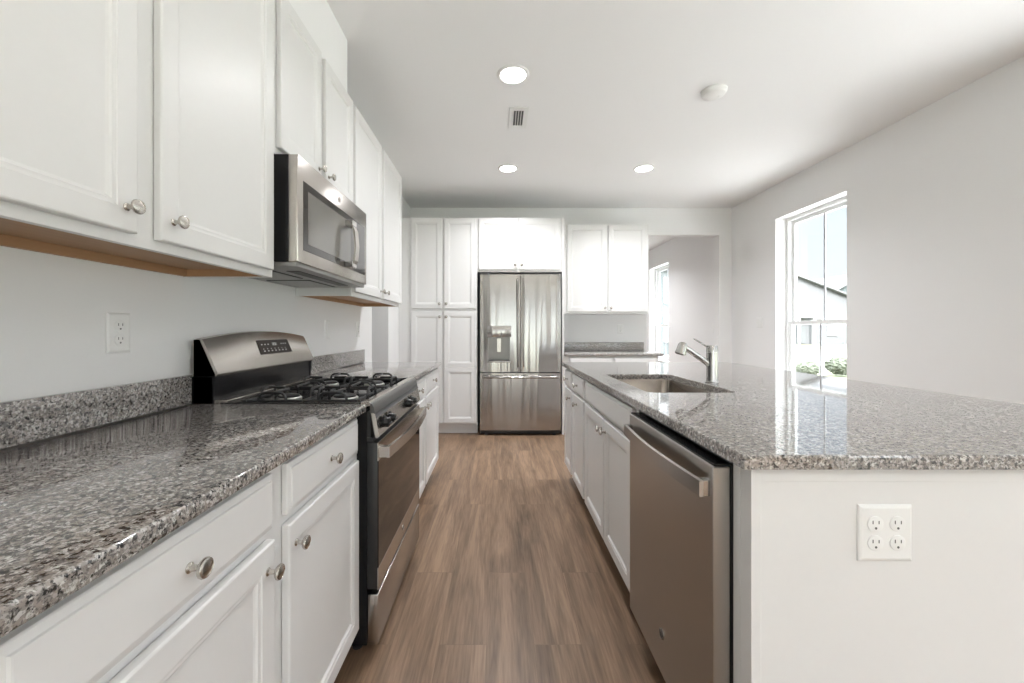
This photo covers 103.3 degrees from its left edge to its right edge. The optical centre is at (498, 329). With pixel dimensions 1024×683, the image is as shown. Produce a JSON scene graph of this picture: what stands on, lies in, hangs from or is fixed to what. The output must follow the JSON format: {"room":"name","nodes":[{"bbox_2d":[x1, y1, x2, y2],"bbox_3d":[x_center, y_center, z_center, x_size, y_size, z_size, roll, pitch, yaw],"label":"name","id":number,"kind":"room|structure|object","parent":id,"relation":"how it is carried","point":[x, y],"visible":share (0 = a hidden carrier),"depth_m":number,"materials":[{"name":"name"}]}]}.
{"room":"kitchen","nodes":[
{"label":"kitchen","id":0,"kind":"room"},
{"bbox_2d":[0,196,410,403],"bbox_3d":[-1.245,-0.188,0.295,0.240,2.742,9.790,0,0,0],"label":"wall","id":1,"kind":"structure","parent":0,"point":[53,308],"depth_m":1.25,"materials":[{"name":"paint"}]},
{"bbox_2d":[0,375,191,448],"bbox_3d":[-1.114,0.215,0.330,0.020,0.102,2.259,0,0,0],"label":"backsplash","id":2,"kind":"structure","parent":1,"relation":"attached to","point":[22,421],"depth_m":1.08,"materials":[{"name":"stone"}]},
{"bbox_2d":[106,312,129,353],"bbox_3d":[-1.121,0.010,1.197,0.008,0.118,0.074,0,0,0],"label":"wall outlet","id":3,"kind":"object","parent":1,"relation":"attached to","point":[117,324],"visible":1,"depth_m":1.19,"materials":[{"name":"plastic"}]},
{"bbox_2d":[115,320,125,331],"bbox_3d":[-1.118,-0.011,1.197,0.002,0.034,0.034,0,0,0],"label":"receptacle","id":4,"kind":"object","parent":3,"relation":"attached to","point":[120,325],"depth_m":1.20,"materials":[{"name":"plastic"}]},
{"bbox_2d":[115,334,125,345],"bbox_3d":[-1.118,0.030,1.197,0.002,0.034,0.034,0,0,0],"label":"receptacle","id":5,"kind":"object","parent":3,"relation":"attached to","point":[120,339],"depth_m":1.20,"materials":[{"name":"plastic"}]},
{"bbox_2d":[0,0,273,277],"bbox_3d":[-0.943,-0.724,0.920,0.361,1.073,1.080,0,0,0],"label":"upper cabinet","id":6,"kind":"object","parent":1,"relation":"attached to","point":[137,134],"visible":1,"depth_m":0.95,"materials":[{"name":"paint"}]},
{"bbox_2d":[274,0,352,201],"bbox_3d":[-0.943,-0.951,1.850,0.361,0.618,0.776,0,0,0],"label":"upper cabinet","id":7,"kind":"object","parent":1,"relation":"attached to","point":[313,110],"visible":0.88,"depth_m":1.71,"materials":[{"name":"paint"}]},
{"bbox_2d":[251,154,365,287],"bbox_3d":[-0.897,-0.432,1.849,0.448,0.412,0.762,0,0,0],"label":"microwave","id":8,"kind":"object","parent":7,"relation":"attached to","point":[320,233],"visible":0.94,"depth_m":1.64,"materials":[{"name":"silver metal"}]},
{"bbox_2d":[289,0,346,90],"bbox_3d":[-0.970,-1.410,1.841,0.309,0.298,0.682,0,0,0],"label":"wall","id":9,"kind":"structure","parent":7,"relation":"on","point":[317,16],"depth_m":1.92,"materials":[{"name":"paint"}]},
{"bbox_2d":[311,349,364,374],"bbox_3d":[-1.114,0.215,2.791,0.020,0.102,1.108,0,0,0],"label":"backsplash","id":10,"kind":"structure","parent":1,"relation":"attached to","point":[322,363],"depth_m":2.76,"materials":[{"name":"stone"}]},
{"bbox_2d":[295,105,401,306],"bbox_3d":[-0.943,-0.724,2.790,0.361,1.073,1.100,0,0,0],"label":"upper cabinet","id":11,"kind":"object","parent":1,"relation":"attached to","point":[377,184],"visible":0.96,"depth_m":2.69,"materials":[{"name":"paint"}]},
{"bbox_2d":[356,322,359,336],"bbox_3d":[-1.121,0.000,3.240,0.008,0.118,0.074,0,0,0],"label":"wall outlet","id":12,"kind":"object","parent":1,"relation":"attached to","point":[357,323],"visible":1,"depth_m":3.22,"materials":[{"name":"plastic"}]},
{"bbox_2d":[334,423,665,682],"bbox_3d":[0.195,1.243,2.550,6.190,0.120,14.500,0,0,0],"label":"floor","id":13,"kind":"structure","parent":0,"point":[510,576],"depth_m":1.86,"materials":[{"name":"wood"}]},
{"bbox_2d":[0,418,358,682],"bbox_3d":[-0.789,0.741,0.921,0.664,0.885,1.073,0,0,0],"label":"base cabinet","id":14,"kind":"object","parent":13,"relation":"on","point":[262,585],"visible":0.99,"depth_m":0.76,"materials":[{"name":"paint"}]},
{"bbox_2d":[192,331,425,649],"bbox_3d":[-0.744,0.595,1.849,0.739,1.176,0.764,0,0,0],"label":"gas range","id":15,"kind":"object","parent":13,"relation":"on","point":[248,367],"visible":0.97,"depth_m":1.62,"materials":[{"name":"silver metal"}]},
{"bbox_2d":[220,378,405,411],"bbox_3d":[-0.743,0.281,1.849,0.534,0.034,0.762,0,0,0],"label":"cooktop","id":16,"kind":"object","parent":15,"relation":"in","point":[384,386],"depth_m":1.67,"materials":[{"name":"black metal"}]},
{"bbox_2d":[416,368,438,498],"bbox_3d":[-0.789,0.741,2.788,0.664,0.885,1.095,0,0,0],"label":"base cabinet","id":17,"kind":"object","parent":13,"relation":"on","point":[428,390],"visible":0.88,"depth_m":2.87,"materials":[{"name":"paint"}]},
{"bbox_2d":[311,362,440,379],"bbox_3d":[-0.799,0.282,2.791,0.649,0.030,1.108,0,0,0],"label":"countertop","id":18,"kind":"structure","parent":17,"relation":"on","point":[417,370],"depth_m":2.70,"materials":[{"name":"stone"}]},
{"bbox_2d":[410,218,479,432],"bbox_3d":[-0.618,-0.038,4.847,0.755,2.443,0.680,0,0,0],"label":"pantry cabinet","id":19,"kind":"object","parent":13,"relation":"on","point":[444,277],"visible":0.94,"depth_m":4.55,"materials":[{"name":"paint"}]},
{"bbox_2d":[399,218,409,361],"bbox_3d":[-1.060,-0.038,4.573,0.128,2.443,0.018,0,0,0],"label":"wall","id":20,"kind":"structure","parent":19,"relation":"attached to","point":[404,309],"depth_m":4.56,"materials":[{"name":"paint"}]},
{"bbox_2d":[480,274,560,434],"bbox_3d":[0.246,0.278,4.802,0.904,1.810,0.706,0,0,0],"label":"refrigerator","id":21,"kind":"object","parent":13,"relation":"on","point":[520,316],"visible":1,"depth_m":4.51,"materials":[{"name":"silver metal"}]},
{"bbox_2d":[477,218,563,434],"bbox_3d":[0.251,-0.038,4.847,0.978,2.443,0.680,0,0,0],"label":"tall cabinet","id":22,"kind":"object","parent":13,"relation":"on","point":[520,246],"visible":0.91,"depth_m":4.55,"materials":[{"name":"paint"}]},
{"bbox_2d":[563,369,573,474],"bbox_3d":[0.812,0.741,3.091,0.633,0.885,0.328,0,0,0],"label":"base cabinet","id":23,"kind":"object","parent":13,"relation":"on","point":[568,379],"visible":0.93,"depth_m":3.07,"materials":[{"name":"paint"}]},
{"bbox_2d":[572,373,586,498],"bbox_3d":[0.812,0.741,2.713,0.633,0.885,0.423,0,0,0],"label":"base cabinet","id":24,"kind":"object","parent":13,"relation":"on","point":[578,397],"visible":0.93,"depth_m":2.68,"materials":[{"name":"paint"}]},
{"bbox_2d":[564,356,657,432],"bbox_3d":[1.270,0.741,4.847,1.060,0.885,0.680,0,0,0],"label":"base cabinet","id":25,"kind":"object","parent":13,"relation":"on","point":[566,358],"visible":0.03,"depth_m":4.54,"materials":[{"name":"paint"}]},
{"bbox_2d":[564,350,663,355],"bbox_3d":[1.296,0.282,4.859,1.109,0.030,0.659,0,0,0],"label":"countertop","id":26,"kind":"structure","parent":25,"relation":"on","point":[566,352],"depth_m":4.53,"materials":[{"name":"stone"}]},
{"bbox_2d":[585,380,641,591],"bbox_3d":[0.812,0.741,2.040,0.633,0.885,0.920,0,0,0],"label":"base cabinet","id":27,"kind":"object","parent":13,"relation":"on","point":[607,448],"visible":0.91,"depth_m":1.95,"materials":[{"name":"paint"}]},
{"bbox_2d":[562,362,1023,469],"bbox_3d":[1.199,0.282,2.087,1.358,0.030,2.457,0,0,0],"label":"countertop","id":28,"kind":"structure","parent":27,"relation":"on","point":[755,417],"depth_m":1.20,"materials":[{"name":"stone"}]},
{"bbox_2d":[617,379,713,392],"bbox_3d":[0.828,0.405,2.067,0.440,0.216,0.765,0,0,0],"label":"sink","id":29,"kind":"object","parent":28,"relation":"in","point":[648,385],"visible":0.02,"depth_m":2.41,"materials":[{"name":"silver metal"}]},
{"bbox_2d":[675,338,718,382],"bbox_3d":[0.996,0.154,2.035,0.216,0.225,0.062,0,0,0],"label":"kitchen faucet","id":30,"kind":"object","parent":28,"relation":"on","point":[711,360],"visible":1,"depth_m":2.02,"materials":[{"name":"silver metal"}]},
{"bbox_2d":[624,412,732,682],"bbox_3d":[0.769,0.747,1.244,0.622,0.872,0.601,0,0,0],"label":"dishwasher","id":31,"kind":"object","parent":13,"relation":"on","point":[681,490],"visible":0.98,"depth_m":1.11,"materials":[{"name":"silver metal"}]},
{"bbox_2d":[733,464,1023,682],"bbox_3d":[1.023,0.740,2.066,0.950,0.886,2.375,0,0,0],"label":"island end panel","id":32,"kind":"object","parent":13,"relation":"on","point":[805,609],"visible":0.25,"depth_m":0.88,"materials":[{"name":"paint"}]},
{"bbox_2d":[857,504,911,560],"bbox_3d":[0.839,0.441,0.878,0.117,0.122,0.008,0,0,0],"label":"wall outlet","id":33,"kind":"object","parent":32,"relation":"attached to","point":[884,531],"visible":1,"depth_m":0.88,"materials":[{"name":"plastic"}]},
{"bbox_2d":[867,516,883,531],"bbox_3d":[0.815,0.420,0.875,0.034,0.034,0.002,0,0,0],"label":"receptacle","id":34,"kind":"object","parent":33,"relation":"attached to","point":[874,523],"depth_m":0.87,"materials":[{"name":"plastic"}]},
{"bbox_2d":[867,535,883,550],"bbox_3d":[0.815,0.462,0.875,0.034,0.034,0.002,0,0,0],"label":"receptacle","id":35,"kind":"object","parent":33,"relation":"attached to","point":[874,542],"depth_m":0.87,"materials":[{"name":"plastic"}]},
{"bbox_2d":[890,516,905,531],"bbox_3d":[0.863,0.420,0.875,0.034,0.034,0.002,0,0,0],"label":"receptacle","id":36,"kind":"object","parent":33,"relation":"attached to","point":[897,523],"depth_m":0.87,"materials":[{"name":"plastic"}]},
{"bbox_2d":[890,535,905,550],"bbox_3d":[0.863,0.462,0.875,0.034,0.034,0.002,0,0,0],"label":"receptacle","id":37,"kind":"object","parent":33,"relation":"attached to","point":[897,542],"depth_m":0.87,"materials":[{"name":"plastic"}]},
{"bbox_3d":[-0.789,0.741,-0.198,0.664,0.885,1.165,0,0,0],"label":"base cabinet","id":38,"kind":"object","parent":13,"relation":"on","visible":0},
{"bbox_2d":[0,404,365,638],"bbox_3d":[-0.799,0.282,0.330,0.649,0.030,2.259,0,0,0],"label":"countertop","id":39,"kind":"structure","parent":38,"relation":"on","point":[76,506],"depth_m":0.72,"materials":[{"name":"stone"}]},
{"bbox_2d":[411,208,731,362],"bbox_3d":[0.083,-0.188,5.250,5.815,2.742,0.120,0,0,0],"label":"wall","id":40,"kind":"structure","parent":0,"point":[716,223],"depth_m":5.19,"materials":[{"name":"paint"}]},
{"bbox_2d":[564,342,643,349],"bbox_3d":[1.299,0.214,5.179,1.116,0.104,0.020,0,0,0],"label":"backsplash","id":41,"kind":"structure","parent":40,"relation":"attached to","point":[567,345],"depth_m":5.17,"materials":[{"name":"stone"}]},
{"bbox_2d":[564,225,647,314],"bbox_3d":[1.270,-0.725,4.998,1.060,1.071,0.381,0,0,0],"label":"upper cabinet","id":42,"kind":"object","parent":40,"relation":"attached to","point":[606,266],"visible":0.95,"depth_m":4.85,"materials":[{"name":"paint"}]},
{"bbox_2d":[327,0,1023,250],"bbox_3d":[0.195,-1.634,2.550,6.190,0.150,14.500,0,0,0],"label":"ceiling","id":43,"kind":"structure","parent":0,"point":[612,88],"depth_m":2.58,"materials":[{"name":"paint"}]},
{"bbox_2d":[498,164,517,172],"bbox_3d":[0.092,-1.554,3.917,0.200,0.008,0.200,0,0,0],"label":"recessed light","id":44,"kind":"object","parent":43,"relation":"in","point":[506,168],"visible":1,"depth_m":3.92,"materials":[{"name":"paint"}]},
{"bbox_2d":[497,64,528,84],"bbox_3d":[0.089,-1.554,2.478,0.200,0.008,0.200,0,0,0],"label":"recessed light","id":45,"kind":"object","parent":43,"relation":"in","point":[511,74],"visible":1,"depth_m":2.47,"materials":[{"name":"paint"}]},
{"bbox_2d":[508,107,528,128],"bbox_3d":[0.145,-1.554,2.980,0.136,0.011,0.296,0,0,0],"label":"ceiling vent","id":46,"kind":"object","parent":43,"relation":"in","point":[518,116],"visible":1,"depth_m":2.96,"materials":[{"name":"paint"}]},
{"bbox_2d":[633,164,654,172],"bbox_3d":[1.407,-1.554,3.917,0.200,0.008,0.200,0,0,0],"label":"recessed light","id":47,"kind":"object","parent":43,"relation":"in","point":[643,168],"visible":1,"depth_m":3.92,"materials":[{"name":"paint"}]},
{"bbox_2d":[701,83,727,100],"bbox_3d":[1.407,-1.540,2.644,0.156,0.039,0.156,0,0,0],"label":"smoke detector","id":48,"kind":"object","parent":43,"relation":"attached to","point":[713,92],"visible":1,"depth_m":2.61,"materials":[{"name":"paint"}]},
{"bbox_2d":[647,56,1023,403],"bbox_3d":[3.090,-0.188,2.550,0.200,2.742,14.300,0,0,0],"label":"wall","id":49,"kind":"structure","parent":0,"point":[935,195],"depth_m":2.92,"materials":[{"name":"paint"}]},
{"bbox_2d":[655,264,668,361],"bbox_3d":[3.079,-0.300,7.575,0.213,1.783,0.910,0,0,0],"label":"window","id":50,"kind":"structure","parent":49,"relation":"in","point":[666,267],"depth_m":7.97,"materials":[{"name":"plastic"}]},
{"bbox_2d":[786,196,846,375],"bbox_3d":[3.079,-0.300,3.925,0.213,1.783,0.894,0,0,0],"label":"window","id":51,"kind":"structure","parent":49,"relation":"in","point":[791,223],"depth_m":4.31,"materials":[{"name":"plastic"}]},
{"label":"outside","id":52,"kind":"structure","parent":0,"visible":0},
{"bbox_2d":[664,349,846,370],"bbox_3d":[31.800,1.522,23.000,56.400,0.018,16.000,0,0,0],"label":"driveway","id":53,"kind":"structure","parent":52,"point":[801,354],"depth_m":24.51,"materials":[{"name":"concrete"}]},
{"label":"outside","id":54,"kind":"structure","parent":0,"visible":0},
{"bbox_2d":[796,344,846,378],"bbox_3d":[15.000,1.608,35.000,150.000,0.150,170.000,0,0,0],"label":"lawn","id":55,"kind":"structure","parent":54,"point":[802,346],"depth_m":34.49,"materials":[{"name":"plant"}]},
{"bbox_2d":[660,269,668,354],"bbox_3d":[10.900,-2.467,28.500,9.800,8.000,9.800,0,0,0],"label":"house","id":56,"kind":"structure","parent":55,"relation":"on","point":[663,275],"depth_m":24.00,"materials":[{"name":"white"}]},
{"bbox_2d":[796,360,819,374],"bbox_3d":[9.851,1.244,12.903,0.660,0.534,0.687,0,0,0],"label":"shrub","id":57,"kind":"object","parent":55,"relation":"on","point":[809,367],"visible":0.8,"depth_m":12.71,"materials":[{"name":"green plant"}]},
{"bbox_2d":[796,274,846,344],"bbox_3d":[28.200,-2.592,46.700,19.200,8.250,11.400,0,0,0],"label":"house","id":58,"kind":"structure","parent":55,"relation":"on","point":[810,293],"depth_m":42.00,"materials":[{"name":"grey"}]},
{"bbox_2d":[815,275,846,292],"bbox_3d":[50.000,-3.167,60.000,12.800,9.400,10.800,0,0,0],"label":"house","id":59,"kind":"structure","parent":55,"relation":"on","point":[837,282],"depth_m":57.48,"materials":[{"name":"white"}]},
{"bbox_2d":[824,356,846,374],"bbox_3d":[11.203,1.185,13.300,0.778,0.632,0.768,0,0,0],"label":"shrub","id":60,"kind":"object","parent":55,"relation":"on","point":[836,365],"visible":0.77,"depth_m":13.14,"materials":[{"name":"green plant"}]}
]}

